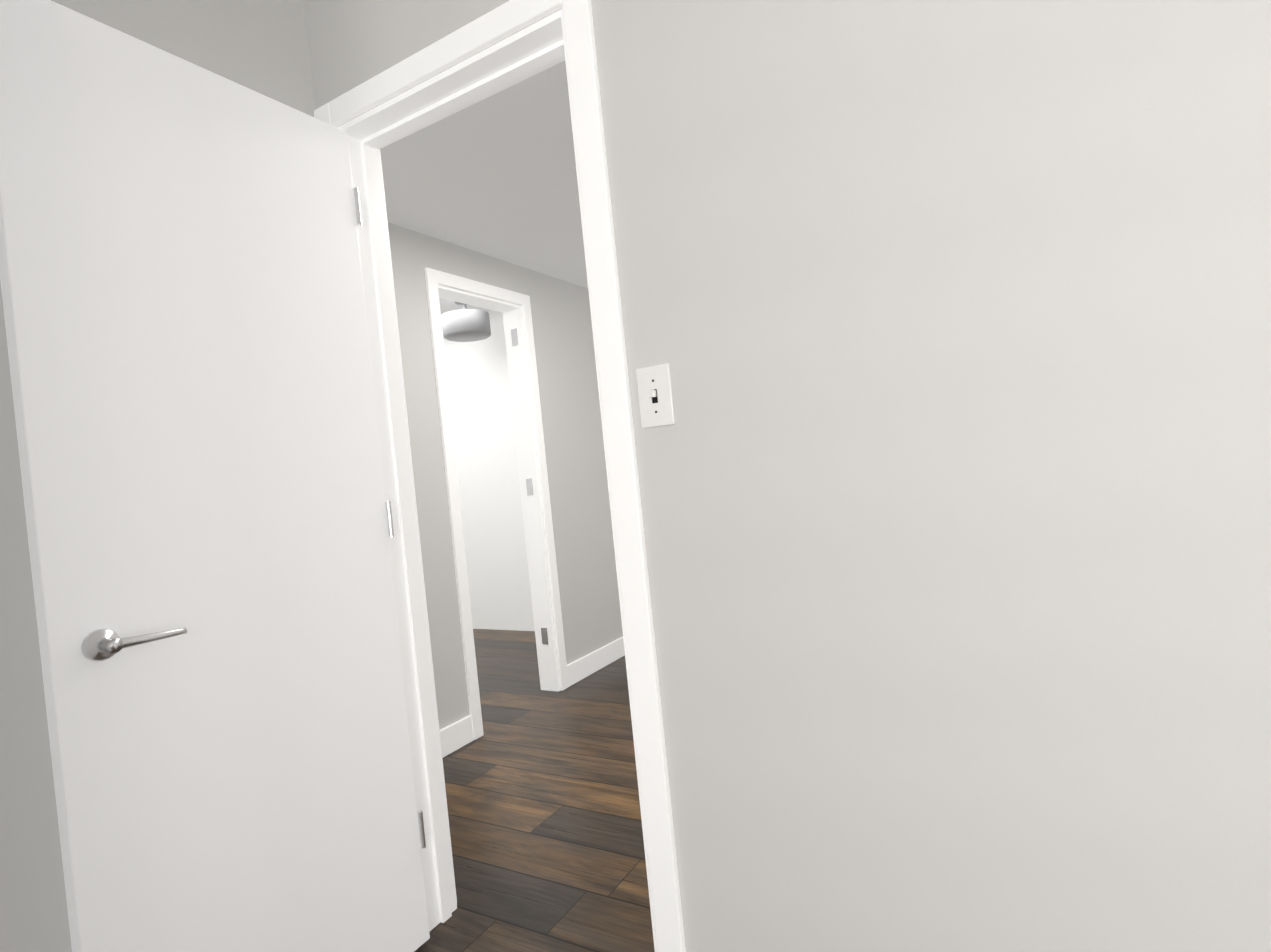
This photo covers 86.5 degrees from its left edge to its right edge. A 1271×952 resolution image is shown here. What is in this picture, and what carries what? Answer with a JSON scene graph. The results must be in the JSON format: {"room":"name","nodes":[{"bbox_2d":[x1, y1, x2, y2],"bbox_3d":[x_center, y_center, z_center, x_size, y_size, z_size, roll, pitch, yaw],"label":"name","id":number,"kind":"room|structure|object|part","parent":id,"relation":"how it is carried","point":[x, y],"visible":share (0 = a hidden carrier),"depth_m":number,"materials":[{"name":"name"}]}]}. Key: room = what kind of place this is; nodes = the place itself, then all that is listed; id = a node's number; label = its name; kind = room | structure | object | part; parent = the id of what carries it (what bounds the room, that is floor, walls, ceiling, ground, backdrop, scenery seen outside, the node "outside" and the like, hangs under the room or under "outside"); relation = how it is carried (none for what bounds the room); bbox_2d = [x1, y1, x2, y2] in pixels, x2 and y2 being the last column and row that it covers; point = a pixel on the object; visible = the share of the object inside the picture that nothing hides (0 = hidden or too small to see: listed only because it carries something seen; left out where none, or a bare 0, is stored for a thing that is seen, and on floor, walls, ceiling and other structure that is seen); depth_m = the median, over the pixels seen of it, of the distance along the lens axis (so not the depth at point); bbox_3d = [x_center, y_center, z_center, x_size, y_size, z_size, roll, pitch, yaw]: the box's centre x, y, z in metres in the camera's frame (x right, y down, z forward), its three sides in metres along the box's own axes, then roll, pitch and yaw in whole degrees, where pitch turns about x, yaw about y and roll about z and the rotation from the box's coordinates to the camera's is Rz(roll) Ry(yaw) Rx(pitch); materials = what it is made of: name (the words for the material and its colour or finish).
{"room":"bedroom","nodes":[
{"label":"bedroom","id":0,"kind":"room"},
{"bbox_2d":[0,0,314,951],"bbox_3d":[-1.720,0.073,0.143,0.120,2.440,4.010,-5,0,30],"label":"wall","id":1,"kind":"structure","parent":0,"point":[260,46],"depth_m":1.16,"materials":[{"name":"grey paint"}]},
{"bbox_2d":[439,298,491,320],"bbox_3d":[-1.239,-1.260,1.334,8.200,0.100,7.100,-5,0,30],"label":"ceiling","id":2,"kind":"structure","parent":0,"point":[447,305],"depth_m":4.91,"materials":[{"name":"white paint"}]},
{"bbox_2d":[441,301,490,341],"bbox_3d":[-1.196,-1.106,4.756,0.330,0.265,0.330,-5,0,30],"label":"light","id":3,"kind":"object","parent":2,"relation":"attached to","point":[464,324],"visible":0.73,"depth_m":4.63,"materials":[{"name":"grey"}]},
{"bbox_2d":[380,61,587,288],"bbox_3d":[0.285,-1.287,2.775,2.400,0.170,2.690,-5,0,30],"label":"ceiling","id":4,"kind":"structure","parent":0,"point":[494,175],"depth_m":2.54,"materials":[{"name":"white paint"}]},
{"bbox_2d":[442,310,534,630],"bbox_3d":[-0.292,-0.103,4.790,5.800,2.440,0.100,-5,0,30],"label":"wall","id":5,"kind":"structure","parent":0,"point":[488,483],"depth_m":5.22,"materials":[{"name":"white paint"}]},
{"bbox_2d":[388,222,622,729],"bbox_3d":[-0.719,-0.050,3.359,0.120,2.440,2.810,-5,0,30],"label":"wall","id":6,"kind":"structure","parent":0,"point":[575,460],"depth_m":3.68,"materials":[{"name":"grey paint"}]},
{"bbox_2d":[440,715,473,757],"bbox_3d":[-0.955,1.147,2.614,0.018,0.115,0.912,-5,0,30],"label":"baseboard","id":7,"kind":"structure","parent":6,"relation":"attached to","point":[457,735],"depth_m":2.92,"materials":[{"name":"white wood"}]},
{"bbox_2d":[424,267,568,739],"bbox_3d":[-0.700,0.112,3.349,0.136,2.115,0.726,-5,0,30],"label":"door frame","id":8,"kind":"structure","parent":6,"relation":"attached to","point":[434,278],"depth_m":3.58,"materials":[{"name":"white wood"}]},
{"bbox_2d":[511,328,548,644],"bbox_3d":[-0.564,0.058,3.599,0.040,1.690,0.003,-5,0,30],"label":"far door jamb hinges","id":9,"kind":"object","parent":8,"relation":"attached to","point":[529,484],"visible":1,"depth_m":3.60,"materials":[{"name":"silver metal"}]},
{"bbox_2d":[567,637,624,686],"bbox_3d":[-0.110,1.052,4.098,0.014,0.115,1.048,-5,0,30],"label":"baseboard","id":10,"kind":"structure","parent":6,"relation":"attached to","point":[587,665],"depth_m":3.87,"materials":[{"name":"white wood"}]},
{"bbox_2d":[414,629,654,951],"bbox_3d":[-0.986,1.268,1.353,8.200,0.100,7.100,-5,0,30],"label":"floor","id":11,"kind":"structure","parent":0,"point":[545,820],"depth_m":2.26,"materials":[{"name":"brown wood"}]},
{"bbox_2d":[304,0,1270,951],"bbox_3d":[0.925,-0.196,0.859,3.777,2.440,0.120,-5,0,30],"label":"wall","id":12,"kind":"structure","parent":0,"point":[948,322],"depth_m":1.05,"materials":[{"name":"grey paint"}]},
{"bbox_2d":[0,0,429,951],"bbox_3d":[-0.774,0.170,1.384,0.087,2.018,0.697,-5,0,30],"label":"bedroom door","id":13,"kind":"structure","parent":12,"relation":"in","point":[208,518],"depth_m":1.30,"materials":[{"name":"white wood"}]},
{"bbox_3d":[-0.864,0.282,1.172,0.051,0.054,0.142,-5,0,30],"label":"handle","id":14,"kind":"part","parent":13,"relation":"part of","materials":[{"name":"silver metal"}]},
{"bbox_2d":[314,0,685,951],"bbox_3d":[-0.319,0.084,1.587,0.835,2.120,0.152,-5,0,30],"label":"door frame","id":15,"kind":"structure","parent":12,"relation":"attached to","point":[512,59],"depth_m":1.47,"materials":[{"name":"white wood"}]},
{"bbox_2d":[636,363,674,427],"bbox_3d":[0.035,-0.152,1.291,0.072,0.116,0.017,-5,0,30],"label":"light switch","id":16,"kind":"object","parent":12,"relation":"attached to","point":[655,395],"visible":1,"depth_m":1.29,"materials":[{"name":"white plastic"}]}
]}

